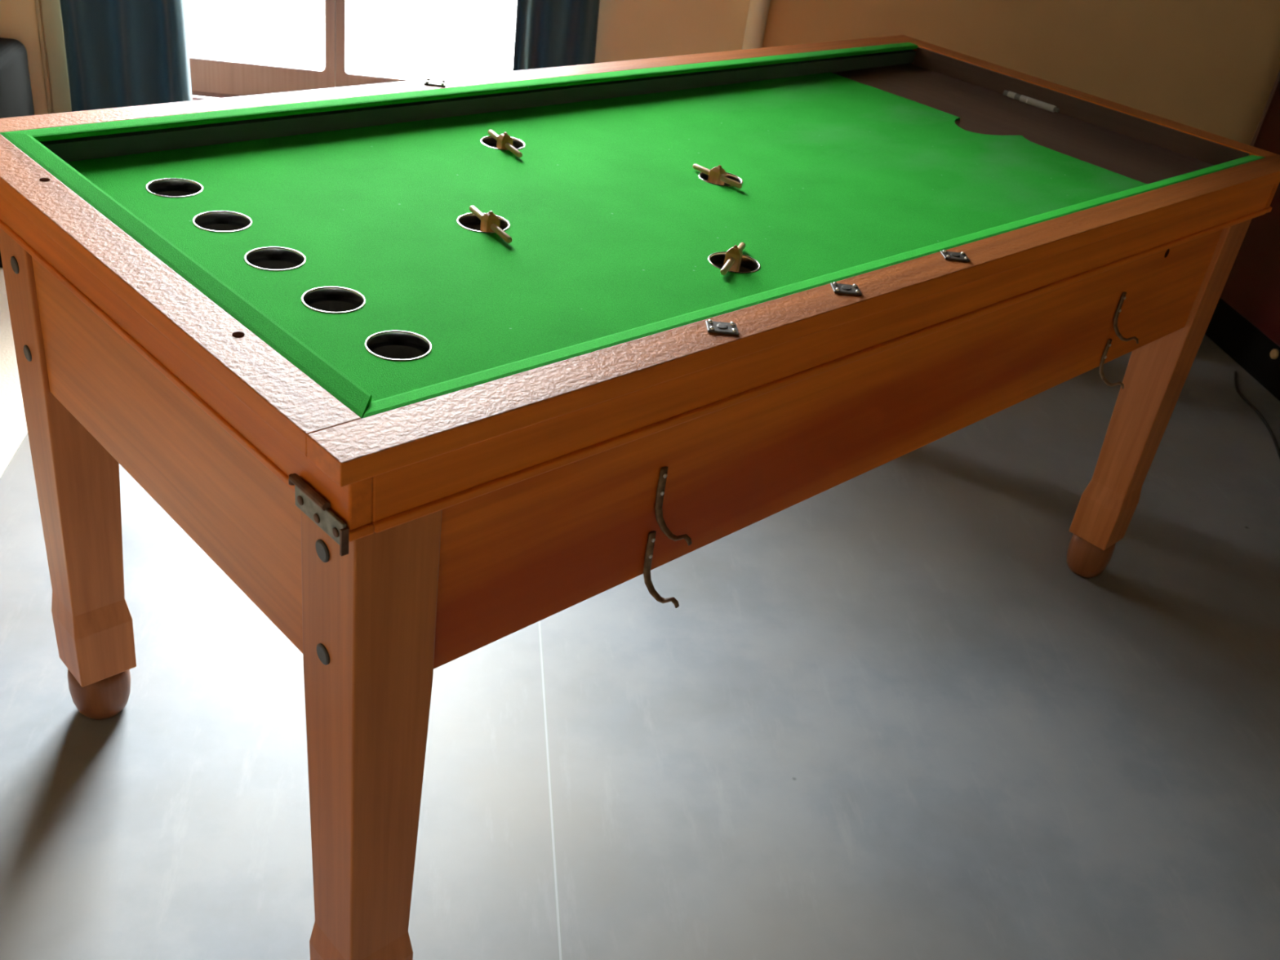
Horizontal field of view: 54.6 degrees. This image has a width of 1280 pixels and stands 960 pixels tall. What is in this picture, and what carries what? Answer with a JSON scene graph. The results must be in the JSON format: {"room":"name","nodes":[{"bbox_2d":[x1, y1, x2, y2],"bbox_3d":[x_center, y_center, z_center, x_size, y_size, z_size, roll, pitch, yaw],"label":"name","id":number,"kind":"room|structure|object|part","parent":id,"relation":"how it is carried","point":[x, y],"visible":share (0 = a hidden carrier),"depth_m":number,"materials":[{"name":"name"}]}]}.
{"room":"games room","nodes":[
{"label":"games room","id":0,"kind":"room"},
{"bbox_2d":[0,334,1279,959],"bbox_3d":[0.662,0.803,1.594,6.740,0.080,5.700,3,32,-9],"label":"floor","id":1,"kind":"structure","parent":0,"point":[885,713],"depth_m":1.99,"materials":[{"name":"grey concrete"}]},
{"bbox_2d":[0,267,27,477],"bbox_3d":[-1.924,-0.070,2.277,1.432,0.006,1.900,3,32,-9],"label":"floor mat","id":2,"kind":"object","parent":1,"relation":"on","point":[13,425],"visible":0.18,"depth_m":2.60,"materials":[{"name":"white"}]},
{"bbox_2d":[0,37,35,267],"bbox_3d":[-1.757,-0.814,3.044,0.440,0.497,0.292,3,32,-9],"label":"chair","id":3,"kind":"object","parent":1,"relation":"on","point":[15,91],"visible":0.34,"depth_m":3.02,"materials":[{"name":"black plastic"}]},
{"bbox_2d":[0,35,1279,959],"bbox_3d":[0.108,-0.106,1.999,1.882,0.885,0.862,-21,42,-39],"label":"table","id":4,"kind":"object","parent":1,"relation":"on","point":[415,437],"visible":0.99,"depth_m":1.43,"materials":[{"name":"brown wood"}]},
{"bbox_3d":[-0.754,-0.023,1.659,0.092,0.701,0.092,-21,42,-39],"label":"leg","id":5,"kind":"part","parent":4,"relation":"part of","materials":[{"name":"brown wood"}]},
{"bbox_2d":[145,177,203,197],"bbox_3d":[-0.549,-0.294,1.472,0.063,0.111,0.063,-21,42,-39],"label":"pocket","id":6,"kind":"object","parent":4,"relation":"on","point":[154,187],"depth_m":1.47,"materials":[{"name":"metal"}]},
{"bbox_3d":[-0.499,-0.208,1.198,0.050,0.022,0.760,-21,42,-39],"label":"rail","id":7,"kind":"part","parent":4,"relation":"part of","materials":[{"name":"green fabric"}]},
{"bbox_2d":[0,133,372,418],"bbox_3d":[-0.470,-0.227,1.218,0.027,0.009,0.759,-21,42,-39],"label":"cushion","id":8,"kind":"object","parent":4,"relation":"on","point":[324,380],"depth_m":1.16,"materials":[{"name":"green fabric"}]},
{"bbox_2d":[192,210,252,232],"bbox_3d":[-0.471,-0.241,1.406,0.063,0.111,0.063,-21,42,-39],"label":"cup","id":9,"kind":"object","parent":4,"relation":"on","point":[203,221],"depth_m":1.40,"materials":[{"name":"metal"}]},
{"bbox_2d":[244,246,306,271],"bbox_3d":[-0.393,-0.188,1.340,0.063,0.111,0.063,-21,42,-39],"label":"cup","id":10,"kind":"object","parent":4,"relation":"on","point":[255,258],"depth_m":1.34,"materials":[{"name":"metal"}]},
{"bbox_2d":[301,286,365,313],"bbox_3d":[-0.315,-0.135,1.274,0.063,0.111,0.063,-21,42,-39],"label":"cup","id":11,"kind":"object","parent":4,"relation":"on","point":[314,300],"depth_m":1.27,"materials":[{"name":"metal"}]},
{"bbox_3d":[-0.278,0.301,1.257,0.092,0.701,0.092,-21,42,-39],"label":"leg","id":12,"kind":"part","parent":4,"relation":"part of","materials":[{"name":"brown wood"}]},
{"bbox_2d":[364,330,431,360],"bbox_3d":[-0.237,-0.082,1.208,0.063,0.111,0.063,-21,42,-39],"label":"cup","id":13,"kind":"object","parent":4,"relation":"on","point":[380,345],"depth_m":1.20,"materials":[{"name":"metal"}]},
{"bbox_3d":[-0.302,-0.587,1.831,0.031,0.002,0.024,5,32,-7],"label":"rail plate","id":14,"kind":"part","parent":4,"relation":"part of","materials":[{"name":"metal"}]},
{"bbox_2d":[0,42,918,142],"bbox_3d":[-0.084,-0.642,1.982,1.781,0.007,0.027,-21,42,-39],"label":"cushion","id":15,"kind":"object","parent":4,"relation":"on","point":[155,126],"depth_m":1.79,"materials":[{"name":"green fabric"}]},
{"bbox_3d":[-0.111,-0.653,2.008,1.882,0.022,0.050,-21,42,-39],"label":"rail","id":16,"kind":"part","parent":4,"relation":"part of","materials":[{"name":"green fabric"}]},
{"bbox_2d":[457,213,510,232],"bbox_3d":[-0.194,-0.261,1.506,0.063,0.111,0.063,-21,42,-39],"label":"cup","id":17,"kind":"object","parent":4,"relation":"on","point":[466,222],"depth_m":1.50,"materials":[{"name":"metal"}]},
{"bbox_2d":[469,205,511,243],"bbox_3d":[-0.178,-0.297,1.467,0.017,0.045,0.105,-12,37,-30],"label":"wooden skittle","id":18,"kind":"object","parent":4,"relation":"attached to","point":[490,222],"visible":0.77,"depth_m":1.46,"materials":[{"name":"brown wood"}]},
{"bbox_2d":[480,135,525,150],"bbox_3d":[-0.200,-0.429,1.775,0.063,0.111,0.063,-21,42,-39],"label":"hole","id":19,"kind":"object","parent":4,"relation":"on","point":[487,142],"depth_m":1.76,"materials":[{"name":"metal"}]},
{"bbox_2d":[488,129,522,157],"bbox_3d":[-0.190,-0.464,1.733,0.017,0.045,0.103,-11,37,-29],"label":"wooden skittle","id":20,"kind":"object","parent":4,"relation":"attached to","point":[504,141],"visible":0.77,"depth_m":1.72,"materials":[{"name":"brown wood"}]},
{"bbox_2d":[693,164,742,188],"bbox_3d":[0.106,-0.418,1.732,0.019,0.046,0.090,-21,42,-39],"label":"wooden skittle","id":21,"kind":"object","parent":4,"relation":"attached to","point":[717,175],"visible":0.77,"depth_m":1.72,"materials":[{"name":"brown wood"}]},
{"bbox_2d":[698,172,742,186],"bbox_3d":[0.106,-0.377,1.767,0.063,0.111,0.063,-21,42,-39],"label":"cup","id":22,"kind":"object","parent":4,"relation":"on","point":[736,176],"depth_m":1.75,"materials":[{"name":"metal"}]},
{"bbox_3d":[0.081,-0.151,1.225,0.031,0.002,0.024,5,32,-7],"label":"rail plate","id":23,"kind":"part","parent":4,"relation":"part of","materials":[{"name":"metal"}]},
{"bbox_2d":[720,242,745,275],"bbox_3d":[0.110,-0.257,1.475,0.017,0.046,0.101,16,32,11],"label":"wooden skittle","id":24,"kind":"object","parent":4,"relation":"attached to","point":[733,257],"visible":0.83,"depth_m":1.46,"materials":[{"name":"brown wood"}]},
{"bbox_2d":[707,251,760,273],"bbox_3d":[0.105,-0.213,1.503,0.063,0.111,0.063,-21,42,-39],"label":"cup","id":25,"kind":"object","parent":4,"relation":"on","point":[750,263],"depth_m":1.49,"materials":[{"name":"metal"}]},
{"bbox_3d":[0.438,-0.279,1.544,1.882,0.022,0.050,-21,42,-39],"label":"rail","id":26,"kind":"part","parent":4,"relation":"part of","materials":[{"name":"brown wood"}]},
{"bbox_2d":[362,155,1264,418],"bbox_3d":[0.413,-0.302,1.563,1.781,0.012,0.027,-21,42,-39],"label":"cushion","id":27,"kind":"object","parent":4,"relation":"on","point":[413,401],"depth_m":1.28,"materials":[{"name":"green fabric"}]},
{"bbox_3d":[0.225,-0.209,1.354,0.031,0.002,0.024,5,32,-7],"label":"rail plate","id":28,"kind":"part","parent":4,"relation":"part of","materials":[{"name":"metal"}]},
{"bbox_3d":[0.379,-0.269,1.489,0.031,0.002,0.024,5,32,-7],"label":"rail plate","id":29,"kind":"part","parent":4,"relation":"part of","materials":[{"name":"metal"}]},
{"bbox_2d":[1003,89,1059,112],"bbox_3d":[0.750,-0.726,2.377,0.014,0.012,0.120,-21,42,-39],"label":"tube","id":30,"kind":"object","parent":4,"relation":"on","point":[1021,98],"visible":1,"depth_m":2.37,"materials":[{"name":"grey"}]},
{"bbox_3d":[0.826,-0.723,2.353,0.050,0.022,0.760,-21,42,-39],"label":"rail","id":31,"kind":"part","parent":4,"relation":"part of","materials":[{"name":"brown wood"}]},
{"bbox_3d":[0.969,-0.184,2.343,0.092,0.701,0.092,-21,42,-39],"label":"leg","id":32,"kind":"part","parent":4,"relation":"part of","materials":[{"name":"brown wood"}]},
{"bbox_2d":[1204,70,1279,400],"bbox_3d":[2.208,-0.909,2.979,0.664,1.752,1.203,3,32,-9],"label":"tall cabinet","id":33,"kind":"object","parent":1,"relation":"on","point":[1244,323],"visible":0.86,"depth_m":3.54,"materials":[{"name":"red laminate"}]},
{"bbox_3d":[1.827,-1.299,3.392,0.006,1.627,0.011,3,32,-9],"label":"edge trim","id":34,"kind":"part","parent":33,"relation":"part of","materials":[{"name":"brown wood"}]},
{"bbox_3d":[1.770,-0.352,3.461,0.010,0.028,0.028,3,32,-9],"label":"knob","id":35,"kind":"part","parent":33,"relation":"part of","materials":[{"name":"brown plastic"}]},
{"bbox_2d":[1234,370,1279,459],"bbox_3d":[1.632,-0.087,3.180,0.061,0.008,0.891,10,32,2],"label":"power cable","id":36,"kind":"object","parent":1,"relation":"on","point":[1237,390],"visible":1,"depth_m":3.33,"materials":[{"name":"black rubber"}]},
{"bbox_2d":[0,0,1279,145],"bbox_3d":[0.564,-1.933,3.075,6.500,2.950,0.260,3,32,-9],"label":"wall","id":37,"kind":"structure","parent":0,"point":[1211,66],"depth_m":3.44,"materials":[{"name":"brown paint"}]},
{"bbox_2d":[34,0,71,114],"bbox_3d":[-1.415,-1.690,2.814,0.064,2.300,0.010,3,32,-9],"label":"trim","id":38,"kind":"structure","parent":37,"relation":"attached to","point":[52,22],"depth_m":3.18,"materials":[{"name":"beige paint"}]},
{"bbox_2d":[184,0,516,100],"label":"window","id":39,"kind":"structure","parent":37,"relation":"in","point":[211,76],"depth_m":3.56,"materials":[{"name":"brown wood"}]},
{"bbox_3d":[-0.866,-0.986,3.511,1.380,0.029,0.320,3,32,-9],"label":"sill","id":40,"kind":"part","parent":39,"relation":"part of","materials":[{"name":"white paint"}]},
{"bbox_3d":[-0.756,-1.938,3.147,1.320,1.980,0.070,3,32,-9],"label":"frame","id":41,"kind":"part","parent":39,"relation":"part of","materials":[{"name":"brown wood"}]},
{"bbox_3d":[-1.065,-1.931,3.089,0.599,1.916,0.048,3,32,-9],"label":"sash","id":42,"kind":"part","parent":39,"relation":"part of","materials":[{"name":"brown wood"}]},
{"bbox_3d":[-0.460,-1.899,3.187,0.625,1.916,0.048,3,32,-9],"label":"sash","id":43,"kind":"part","parent":39,"relation":"part of","materials":[{"name":"brown wood"}]},
{"bbox_2d":[742,0,770,49],"bbox_3d":[0.405,-1.835,2.926,0.052,2.900,0.052,-21,42,-39],"label":"pipe","id":44,"kind":"object","parent":37,"relation":"attached to","point":[757,13],"visible":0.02,"depth_m":3.29,"materials":[{"name":"beige paint"}]},
{"bbox_3d":[-0.547,-2.697,2.233,1.560,0.030,0.087,3,32,-9],"label":"curtain rod","id":45,"kind":"object","parent":37,"relation":"attached to","visible":0},
{"bbox_2d":[59,0,192,111],"bbox_3d":[-1.208,-1.696,2.752,0.313,2.330,0.068,3,32,-9],"label":"curtain","id":46,"kind":"object","parent":45,"relation":"hanging from","point":[120,53],"visible":0.38,"depth_m":3.13,"materials":[{"name":"teal fabric"}]},
{"bbox_2d":[512,0,599,71],"bbox_3d":[-0.146,-1.642,2.927,0.227,2.330,0.063,3,32,-9],"label":"curtain","id":47,"kind":"object","parent":45,"relation":"hanging from","point":[548,33],"visible":0.2,"depth_m":3.22,"materials":[{"name":"teal fabric"}]}
]}

